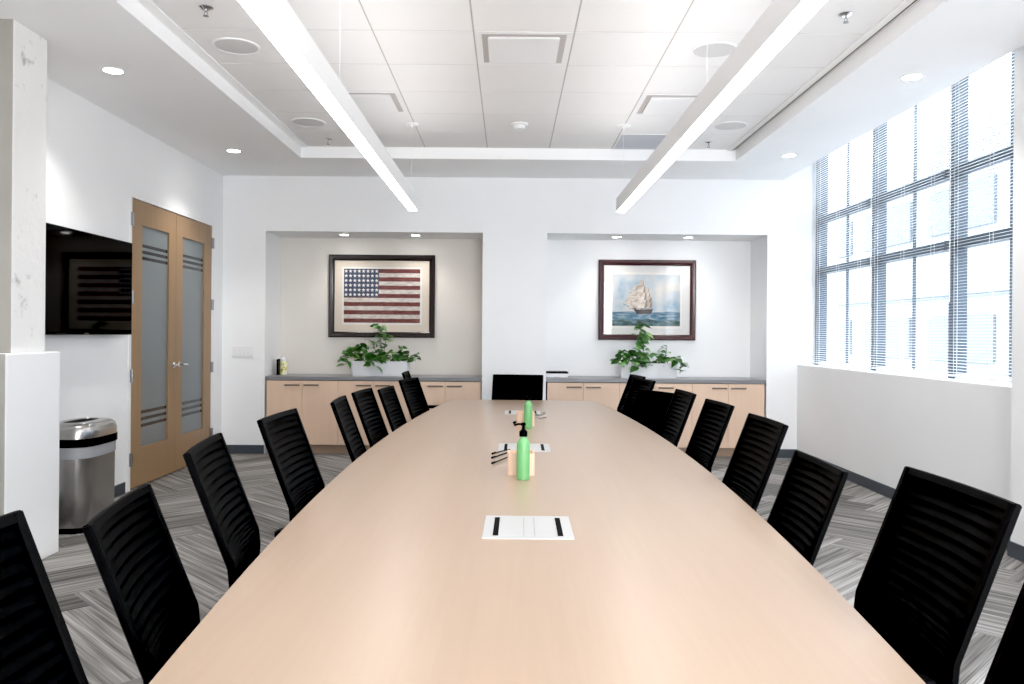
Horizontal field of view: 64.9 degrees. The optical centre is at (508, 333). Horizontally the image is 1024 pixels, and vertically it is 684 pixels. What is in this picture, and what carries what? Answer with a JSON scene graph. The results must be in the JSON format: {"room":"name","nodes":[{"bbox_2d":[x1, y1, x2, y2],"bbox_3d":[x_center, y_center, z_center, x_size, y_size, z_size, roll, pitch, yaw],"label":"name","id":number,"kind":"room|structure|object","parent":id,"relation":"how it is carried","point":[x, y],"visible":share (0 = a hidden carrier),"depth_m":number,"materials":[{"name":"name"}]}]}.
{"room":"conference room","nodes":[
{"label":"conference room","id":0,"kind":"room"},
{"bbox_2d":[0,19,59,558],"bbox_3d":[-2.923,-0.213,4.585,0.450,3.050,0.530,0,0,0],"label":"wall column","id":1,"kind":"structure","parent":0,"point":[29,374],"depth_m":4.54,"materials":[{"name":"paint"}]},
{"bbox_2d":[45,78,222,492],"bbox_3d":[-3.257,-0.366,3.120,0.220,3.350,11.840,0,0,0],"label":"wall","id":2,"kind":"structure","parent":0,"point":[94,157],"depth_m":6.30,"materials":[{"name":"paint"}]},
{"bbox_2d":[45,223,131,334],"bbox_3d":[-3.096,-0.365,5.825,0.103,0.740,1.370,0,0,0],"label":"television","id":3,"kind":"object","parent":2,"relation":"attached to","point":[88,276],"visible":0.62,"depth_m":5.81,"materials":[{"name":"black plastic"}]},
{"bbox_2d":[114,482,124,497],"bbox_3d":[-3.154,1.262,2.005,0.012,0.095,9.210,0,0,0],"label":"baseboard","id":4,"kind":"structure","parent":2,"relation":"attached to","point":[119,489],"depth_m":6.51,"materials":[{"name":"grey plastic"}]},
{"bbox_2d":[127,190,214,491],"bbox_3d":[-3.181,0.060,7.620,0.179,2.500,1.920,0,0,0],"label":"door","id":5,"kind":"structure","parent":2,"relation":"in","point":[171,341],"depth_m":7.46,"materials":[{"name":"brown wood"}]},
{"bbox_2d":[0,0,1023,179],"bbox_3d":[-0.160,-1.926,3.120,6.350,0.420,11.440,0,0,0],"label":"ceiling","id":6,"kind":"structure","parent":0,"point":[464,110],"depth_m":5.59,"materials":[{"name":"paint"}]},
{"bbox_2d":[100,67,125,74],"bbox_3d":[-2.606,-1.733,5.300,0.150,0.005,0.150,0,0,0],"label":"recessed light","id":7,"kind":"object","parent":6,"relation":"in","point":[112,70],"visible":1,"depth_m":5.29,"materials":[{"name":"white plastic"}]},
{"bbox_2d":[198,4,213,16],"bbox_3d":[-1.706,-1.813,4.530,0.080,0.052,0.080,0,0,0],"label":"sprinkler","id":8,"kind":"object","parent":6,"relation":"attached to","point":[203,7],"visible":1,"depth_m":4.52,"materials":[{"name":"silver metal"}]},
{"bbox_2d":[137,0,307,147],"bbox_3d":[-2.010,-1.836,3.330,0.068,0.009,9.150,0,0,0],"label":"trim","id":9,"kind":"structure","parent":6,"relation":"attached to","point":[149,5],"depth_m":5.45,"materials":[{"name":"paint"}]},
{"bbox_2d":[225,149,241,152],"bbox_3d":[-2.606,-1.733,7.620,0.150,0.005,0.150,0,0,0],"label":"recessed light","id":10,"kind":"object","parent":6,"relation":"in","point":[227,150],"visible":1,"depth_m":7.60,"materials":[{"name":"white plastic"}]},
{"bbox_2d":[212,37,259,54],"bbox_3d":[-1.739,-1.834,5.136,0.290,0.010,0.290,0,0,0],"label":"ceiling speaker","id":11,"kind":"object","parent":6,"relation":"attached to","point":[227,44],"visible":1,"depth_m":5.12,"materials":[{"name":"white plastic"}]},
{"bbox_2d":[291,118,325,126],"bbox_3d":[-1.739,-1.834,6.985,0.290,0.010,0.290,0,0,0],"label":"ceiling speaker","id":12,"kind":"object","parent":6,"relation":"attached to","point":[306,122],"visible":1,"depth_m":6.96,"materials":[{"name":"white plastic"}]},
{"bbox_2d":[238,0,418,210],"bbox_3d":[-0.850,-1.463,3.880,0.120,0.737,6.568,0,0,0],"label":"linear pendant light","id":13,"kind":"object","parent":6,"relation":"hanging from","point":[277,19],"visible":1,"depth_m":3.59,"materials":[{"name":"white metal"}]},
{"bbox_2d":[348,91,408,113],"bbox_3d":[-1.129,-1.874,6.380,0.600,0.105,0.600,0,0,0],"label":"ceiling vent","id":14,"kind":"object","parent":6,"relation":"in","point":[367,103],"visible":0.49,"depth_m":6.33,"materials":[{"name":"white metal"}]},
{"bbox_2d":[511,122,527,129],"bbox_3d":[0.090,-1.801,6.990,0.150,0.047,0.150,0,0,0],"label":"smoke detector","id":15,"kind":"object","parent":6,"relation":"attached to","point":[517,125],"visible":1,"depth_m":6.95,"materials":[{"name":"white plastic"}]},
{"bbox_2d":[474,31,573,65],"bbox_3d":[0.091,-1.864,5.160,0.600,0.105,0.600,0,0,0],"label":"ceiling vent","id":16,"kind":"object","parent":6,"relation":"in","point":[502,50],"visible":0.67,"depth_m":5.12,"materials":[{"name":"white metal"}]},
{"bbox_2d":[612,134,666,149],"bbox_3d":[1.311,-1.813,7.600,0.598,0.008,0.598,0,0,0],"label":"ceiling vent","id":17,"kind":"object","parent":6,"relation":"in","point":[631,141],"visible":0.59,"depth_m":7.58,"materials":[{"name":"grey metal"}]},
{"bbox_2d":[631,93,698,115],"bbox_3d":[1.311,-1.854,6.380,0.600,0.105,0.600,0,0,0],"label":"ceiling vent","id":18,"kind":"object","parent":6,"relation":"in","point":[660,106],"visible":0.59,"depth_m":6.34,"materials":[{"name":"white metal"}]},
{"bbox_2d":[691,41,736,57],"bbox_3d":[1.311,-1.810,5.136,0.290,0.010,0.290,0,0,0],"label":"ceiling speaker","id":19,"kind":"object","parent":6,"relation":"attached to","point":[717,49],"visible":0.9,"depth_m":5.11,"materials":[{"name":"white plastic"}]},
{"bbox_2d":[616,0,826,212],"bbox_3d":[0.997,-1.449,3.880,0.120,0.737,6.568,0,0,0],"label":"linear pendant light","id":20,"kind":"object","parent":6,"relation":"hanging from","point":[781,20],"visible":1,"depth_m":3.57,"materials":[{"name":"white metal"}]},
{"bbox_2d":[713,121,747,129],"bbox_3d":[1.921,-1.805,6.985,0.290,0.010,0.290,0,0,0],"label":"ceiling speaker","id":21,"kind":"object","parent":6,"relation":"attached to","point":[729,125],"visible":1,"depth_m":6.96,"materials":[{"name":"white plastic"}]},
{"bbox_2d":[781,154,796,156],"bbox_3d":[2.654,-1.691,7.630,0.150,0.005,0.150,0,0,0],"label":"recessed light","id":22,"kind":"object","parent":6,"relation":"in","point":[783,155],"visible":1,"depth_m":7.62,"materials":[{"name":"white plastic"}]},
{"bbox_2d":[727,0,916,150],"bbox_3d":[2.172,-1.802,3.330,0.063,0.009,9.150,0,0,0],"label":"trim","id":23,"kind":"structure","parent":6,"relation":"attached to","point":[905,4],"depth_m":5.38,"materials":[{"name":"paint"}]},
{"bbox_2d":[838,11,853,23],"bbox_3d":[1.904,-1.784,4.550,0.080,0.052,0.080,0,0,0],"label":"sprinkler","id":24,"kind":"object","parent":6,"relation":"attached to","point":[845,14],"visible":1,"depth_m":4.54,"materials":[{"name":"silver metal"}]},
{"bbox_2d":[899,73,924,80],"bbox_3d":[2.654,-1.691,5.300,0.150,0.005,0.150,0,0,0],"label":"recessed light","id":25,"kind":"object","parent":6,"relation":"in","point":[913,76],"visible":1,"depth_m":5.29,"materials":[{"name":"white plastic"}]},
{"bbox_2d":[221,149,838,452],"bbox_3d":[0.133,-0.424,9.215,6.960,3.520,0.750,0,0,0],"label":"wall","id":26,"kind":"structure","parent":0,"point":[545,240],"depth_m":8.84,"materials":[{"name":"paint"}]},
{"bbox_2d":[233,346,253,356],"bbox_3d":[-2.909,0.192,8.831,0.220,0.111,0.019,0,0,0],"label":"light switch","id":27,"kind":"object","parent":26,"relation":"attached to","point":[238,351],"visible":1,"depth_m":8.82,"materials":[{"name":"white plastic"}]},
{"bbox_2d":[280,238,482,374],"bbox_3d":[-1.488,0.101,9.438,2.383,2.444,0.004,0,0,0],"label":"wall niche","id":28,"kind":"object","parent":26,"relation":"in","point":[456,347],"visible":0.43,"depth_m":9.44,"materials":[{"name":"paint"}]},
{"bbox_2d":[328,254,434,337],"bbox_3d":[-1.486,-0.442,9.414,1.240,0.965,0.045,0,0,0],"label":"framed picture","id":29,"kind":"object","parent":28,"relation":"attached to","point":[396,292],"visible":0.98,"depth_m":9.42,"materials":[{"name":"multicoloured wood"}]},
{"bbox_2d":[344,269,419,322],"bbox_3d":[-1.486,-0.446,9.421,0.892,0.630,0.001,0,0,0],"label":"print","id":30,"kind":"object","parent":29,"relation":"attached to","point":[370,295],"depth_m":9.42,"materials":[{"name":"multicoloured paper"}]},
{"bbox_2d":[227,445,795,457],"bbox_3d":[0.000,1.288,8.834,6.296,0.095,0.012,0,0,0],"label":"baseboard","id":31,"kind":"structure","parent":26,"relation":"attached to","point":[236,449],"depth_m":8.83,"materials":[{"name":"grey plastic"}]},
{"bbox_2d":[598,260,695,339],"bbox_3d":[1.613,-0.397,9.414,1.135,0.936,0.045,0,0,0],"label":"framed picture","id":32,"kind":"object","parent":26,"relation":"attached to","point":[658,294],"visible":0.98,"depth_m":9.42,"materials":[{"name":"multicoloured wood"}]},
{"bbox_2d":[612,274,679,325],"bbox_3d":[1.606,-0.395,9.420,0.794,0.602,0.004,0,0,0],"label":"print","id":33,"kind":"object","parent":32,"relation":"attached to","point":[649,299],"depth_m":9.42,"materials":[{"name":"blue paper"}]},
{"bbox_2d":[42,452,1023,683],"bbox_3d":[-0.091,1.334,3.410,6.540,0.001,12.060,0,0,0],"label":"floor","id":34,"kind":"structure","parent":0,"point":[102,648],"depth_m":4.74,"materials":[{"name":"grey carpet"}]},
{"bbox_2d":[0,510,88,683],"bbox_3d":[-0.495,0.816,1.163,0.715,1.028,0.606,0,0,-2],"label":"office chair","id":35,"kind":"object","parent":34,"relation":"on","point":[37,646],"visible":1,"depth_m":1.32,"materials":[{"name":"black plastic"}]},
{"bbox_2d":[59,417,117,533],"bbox_3d":[-2.933,0.951,5.514,0.354,0.722,0.523,0,0,0],"label":"waste bin","id":36,"kind":"object","parent":34,"relation":"on","point":[87,446],"visible":0.66,"depth_m":5.32,"materials":[{"name":"silver metal"}]},
{"bbox_2d":[82,484,199,683],"bbox_3d":[-0.582,0.862,1.952,0.715,0.935,0.606,0,0,-10],"label":"office chair","id":37,"kind":"object","parent":34,"relation":"on","point":[153,599],"visible":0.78,"depth_m":1.89,"materials":[{"name":"black plastic"}]},
{"bbox_2d":[183,433,284,587],"bbox_3d":[-0.604,0.831,2.526,0.715,0.997,0.606,0,0,-9],"label":"office chair","id":38,"kind":"object","parent":34,"relation":"on","point":[215,478],"visible":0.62,"depth_m":2.49,"materials":[{"name":"black fabric"}]},
{"bbox_2d":[257,408,324,520],"bbox_3d":[-0.580,0.824,3.193,0.715,1.012,0.606,0,0,1],"label":"office chair","id":39,"kind":"object","parent":34,"relation":"on","point":[296,469],"visible":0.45,"depth_m":3.19,"materials":[{"name":"black plastic"}]},
{"bbox_2d":[266,380,337,452],"bbox_3d":[-2.276,0.912,9.120,0.784,0.809,0.620,0,0,0],"label":"base cabinet","id":40,"kind":"object","parent":34,"relation":"on","point":[312,399],"visible":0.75,"depth_m":8.85,"materials":[{"name":"beige wood"}]},
{"bbox_2d":[265,374,481,381],"bbox_3d":[-1.490,0.493,9.137,2.377,0.040,0.595,0,0,0],"label":"countertop","id":41,"kind":"structure","parent":40,"relation":"on","point":[474,378],"depth_m":8.84,"materials":[{"name":"grey stone"}]},
{"bbox_2d":[276,359,279,374],"bbox_3d":[-2.629,0.374,9.190,0.013,0.180,0.140,0,0,0],"label":"panel","id":42,"kind":"object","parent":41,"relation":"on","point":[278,360],"visible":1,"depth_m":9.16,"materials":[{"name":"black plastic"}]},
{"bbox_2d":[280,357,287,374],"bbox_3d":[-2.573,0.364,9.200,0.080,0.200,0.080,0,0,0],"label":"wipes canister","id":43,"kind":"object","parent":41,"relation":"on","point":[283,361],"visible":1,"depth_m":9.17,"materials":[{"name":"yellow plastic"}]},
{"bbox_2d":[336,323,420,375],"bbox_3d":[-1.452,0.176,9.063,0.944,0.594,0.360,0,0,0],"label":"potted plant","id":44,"kind":"object","parent":41,"relation":"on","point":[397,365],"visible":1,"depth_m":9.04,"materials":[{"name":"green plant"}]},
{"bbox_2d":[330,395,366,462],"bbox_3d":[-0.566,0.836,4.275,0.715,0.987,0.606,0,0,-4],"label":"office chair","id":45,"kind":"object","parent":34,"relation":"on","point":[340,406],"visible":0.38,"depth_m":4.29,"materials":[{"name":"black plastic"}]},
{"bbox_2d":[351,388,388,447],"bbox_3d":[-0.611,0.846,5.158,0.715,0.967,0.606,0,0,4],"label":"office chair","id":46,"kind":"object","parent":34,"relation":"on","point":[366,404],"visible":0.36,"depth_m":5.19,"materials":[{"name":"black plastic"}]},
{"bbox_2d":[338,380,408,452],"bbox_3d":[-1.491,0.919,9.120,0.784,0.809,0.620,0,0,0],"label":"base cabinet","id":47,"kind":"object","parent":34,"relation":"on","point":[345,387],"visible":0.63,"depth_m":8.85,"materials":[{"name":"beige wood"}]},
{"bbox_2d":[377,386,406,431],"bbox_3d":[-0.565,0.861,5.858,0.715,0.937,0.606,0,0,4],"label":"office chair","id":48,"kind":"object","parent":34,"relation":"on","point":[388,396],"visible":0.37,"depth_m":5.90,"materials":[{"name":"black plastic"}]},
{"bbox_2d":[398,377,429,418],"bbox_3d":[-0.519,0.854,6.731,0.715,0.952,0.606,0,0,12],"label":"office chair","id":49,"kind":"object","parent":34,"relation":"on","point":[412,391],"visible":0.32,"depth_m":6.79,"materials":[{"name":"black plastic"}]},
{"bbox_2d":[402,371,438,407],"bbox_3d":[-0.640,0.843,7.577,0.715,0.972,0.606,0,0,-1],"label":"office chair","id":50,"kind":"object","parent":34,"relation":"on","point":[406,374],"visible":0.1,"depth_m":7.72,"materials":[{"name":"black plastic"}]},
{"bbox_2d":[409,381,481,420],"bbox_3d":[-0.705,0.925,9.120,0.784,0.809,0.620,0,0,0],"label":"base cabinet","id":51,"kind":"object","parent":34,"relation":"on","point":[435,392],"visible":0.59,"depth_m":8.85,"materials":[{"name":"beige wood"}]},
{"bbox_2d":[491,374,542,399],"bbox_3d":[0.058,0.855,7.115,0.606,0.959,0.715,0,0,6],"label":"office chair","id":52,"kind":"object","parent":34,"relation":"on","point":[504,386],"visible":0.18,"depth_m":7.42,"materials":[{"name":"black plastic"}]},
{"bbox_2d":[149,400,925,683],"bbox_3d":[0.085,0.964,4.200,1.616,0.744,6.120,0,0,1],"label":"conference table","id":53,"kind":"object","parent":34,"relation":"on","point":[623,559],"visible":0.97,"depth_m":1.94,"materials":[{"name":"brown wood"}]},
{"bbox_2d":[507,450,534,475],"bbox_3d":[0.051,0.549,3.440,0.115,0.092,0.115,0,0,0],"label":"wooden box","id":54,"kind":"object","parent":53,"relation":"on","point":[511,454],"visible":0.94,"depth_m":3.38,"materials":[{"name":"brown wood"}]},
{"bbox_2d":[514,422,529,479],"bbox_3d":[0.055,0.479,3.301,0.061,0.233,0.055,0,0,25],"label":"pump bottle","id":55,"kind":"object","parent":53,"relation":"on","point":[523,445],"visible":1,"depth_m":3.28,"materials":[{"name":"green plastic"}]},
{"bbox_2d":[517,411,534,426],"bbox_3d":[0.108,0.550,5.240,0.115,0.092,0.115,0,0,0],"label":"wooden box","id":56,"kind":"object","parent":53,"relation":"on","point":[520,414],"visible":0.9,"depth_m":5.18,"materials":[{"name":"brown wood"}]},
{"bbox_2d":[524,391,533,428],"bbox_3d":[0.123,0.479,5.098,0.055,0.233,0.061,0,0,-40],"label":"pump bottle","id":57,"kind":"object","parent":53,"relation":"on","point":[527,405],"visible":0.95,"depth_m":5.08,"materials":[{"name":"green plastic"}]},
{"bbox_2d":[546,382,619,410],"bbox_3d":[0.815,0.937,9.120,0.795,0.809,0.620,0,0,0],"label":"base cabinet","id":58,"kind":"object","parent":34,"relation":"on","point":[607,394],"visible":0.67,"depth_m":8.85,"materials":[{"name":"beige wood"}]},
{"bbox_2d":[546,376,765,383],"bbox_3d":[1.614,0.518,9.137,2.412,0.040,0.595,0,0,0],"label":"countertop","id":59,"kind":"structure","parent":58,"relation":"on","point":[599,379],"depth_m":8.84,"materials":[{"name":"grey stone"}]},
{"bbox_2d":[546,371,567,376],"bbox_3d":[0.544,0.459,9.220,0.255,0.060,0.250,0,0,0],"label":"flat box","id":60,"kind":"object","parent":59,"relation":"on","point":[548,373],"visible":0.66,"depth_m":9.10,"materials":[{"name":"white cardboard"}]},
{"bbox_2d":[609,320,688,377],"bbox_3d":[1.565,0.172,9.059,0.883,0.651,0.367,0,0,0],"label":"potted plant","id":61,"kind":"object","parent":59,"relation":"on","point":[642,365],"visible":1,"depth_m":9.04,"materials":[{"name":"green plant"}]},
{"bbox_2d":[617,374,645,412],"bbox_3d":[0.846,0.859,7.348,0.715,0.964,0.606,0,0,-7],"label":"office chair","id":62,"kind":"object","parent":34,"relation":"on","point":[631,376],"visible":0.12,"depth_m":7.56,"materials":[{"name":"black plastic"}]},
{"bbox_2d":[621,378,655,416],"bbox_3d":[0.788,0.856,6.585,0.715,0.970,0.606,0,0,-11],"label":"office chair","id":63,"kind":"object","parent":34,"relation":"on","point":[638,383],"visible":0.19,"depth_m":6.78,"materials":[{"name":"black fabric"}]},
{"bbox_2d":[629,389,673,433],"bbox_3d":[0.795,0.882,5.873,0.715,0.917,0.606,0,0,-24],"label":"office chair","id":64,"kind":"object","parent":34,"relation":"on","point":[650,407],"visible":0.27,"depth_m":6.01,"materials":[{"name":"black plastic"}]},
{"bbox_2d":[619,383,691,452],"bbox_3d":[1.613,0.943,9.120,0.795,0.809,0.620,0,0,0],"label":"base cabinet","id":65,"kind":"object","parent":34,"relation":"on","point":[664,387],"visible":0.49,"depth_m":8.85,"materials":[{"name":"beige wood"}]},
{"bbox_2d":[658,389,696,446],"bbox_3d":[0.790,0.852,5.131,0.715,0.977,0.606,0,0,-2],"label":"office chair","id":66,"kind":"object","parent":34,"relation":"on","point":[676,417],"visible":0.32,"depth_m":5.18,"materials":[{"name":"black plastic"}]},
{"bbox_2d":[685,398,734,472],"bbox_3d":[0.828,0.857,4.441,0.715,0.967,0.606,0,0,-3],"label":"office chair","id":67,"kind":"object","parent":34,"relation":"on","point":[713,420],"visible":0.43,"depth_m":4.48,"materials":[{"name":"black plastic"}]},
{"bbox_2d":[692,383,764,456],"bbox_3d":[2.410,0.950,9.120,0.795,0.809,0.620,0,0,0],"label":"base cabinet","id":68,"kind":"object","parent":34,"relation":"on","point":[746,398],"visible":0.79,"depth_m":8.85,"materials":[{"name":"beige wood"}]},
{"bbox_2d":[722,413,788,511],"bbox_3d":[0.723,0.843,3.309,0.715,0.994,0.606,0,0,0],"label":"office chair","id":69,"kind":"object","parent":34,"relation":"on","point":[759,443],"visible":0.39,"depth_m":3.32,"materials":[{"name":"black plastic"}]},
{"bbox_2d":[767,450,848,565],"bbox_3d":[0.694,0.879,2.686,0.715,0.922,0.606,0,0,2],"label":"office chair","id":70,"kind":"object","parent":34,"relation":"on","point":[811,488],"visible":0.39,"depth_m":2.68,"materials":[{"name":"black plastic"}]},
{"bbox_2d":[854,466,1021,683],"bbox_3d":[0.682,0.839,1.839,0.715,1.002,0.606,0,0,1],"label":"office chair","id":71,"kind":"object","parent":34,"relation":"on","point":[926,581],"visible":0.76,"depth_m":1.82,"materials":[{"name":"black fabric"}]},
{"bbox_2d":[983,583,1023,683],"bbox_3d":[0.588,0.845,1.165,0.715,0.987,0.606,0,0,1],"label":"office chair","id":72,"kind":"object","parent":34,"relation":"on","point":[1007,665],"visible":1,"depth_m":1.38,"materials":[{"name":"black plastic"}]},
{"bbox_2d":[797,365,1011,500],"bbox_3d":[3.383,0.850,3.025,0.440,1.025,11.650,0,0,0],"label":"wall","id":73,"kind":"structure","parent":0,"point":[871,424],"depth_m":6.43,"materials":[{"name":"paint"}]},
{"bbox_2d":[796,449,1023,562],"bbox_3d":[3.109,1.312,6.370,0.102,0.095,4.940,0,0,0],"label":"baseboard","id":74,"kind":"structure","parent":73,"relation":"attached to","point":[1014,550],"depth_m":6.81,"materials":[{"name":"grey plastic"}]},
{"bbox_2d":[815,51,1013,510],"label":"window","id":75,"kind":"structure","parent":73,"relation":"in","point":[878,335],"depth_m":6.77,"materials":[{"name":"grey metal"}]},
{"bbox_2d":[811,134,868,367],"bbox_3d":[3.305,-0.869,8.110,0.042,2.370,1.320,0,0,0],"label":"blind","id":76,"kind":"object","parent":75,"relation":"attached to","point":[861,137],"visible":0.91,"depth_m":8.05,"materials":[{"name":"white plastic"}]},
{"bbox_2d":[867,91,945,374],"bbox_3d":[3.305,-0.869,6.775,0.042,2.370,1.270,0,0,0],"label":"blind","id":77,"kind":"object","parent":75,"relation":"attached to","point":[878,130],"visible":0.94,"depth_m":6.71,"materials":[{"name":"white plastic"}]},
{"bbox_2d":[943,52,1013,381],"bbox_3d":[3.305,-0.869,5.525,0.042,2.370,1.150,0,0,0],"label":"blind","id":78,"kind":"object","parent":75,"relation":"attached to","point":[994,63],"visible":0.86,"depth_m":5.67,"materials":[{"name":"white plastic"}]},
{"bbox_2d":[1010,45,1023,545],"bbox_3d":[3.308,-0.399,3.020,0.610,3.520,11.640,0,0,0],"label":"wall","id":79,"kind":"structure","parent":0,"point":[1017,391],"depth_m":4.87,"materials":[{"name":"paint"}]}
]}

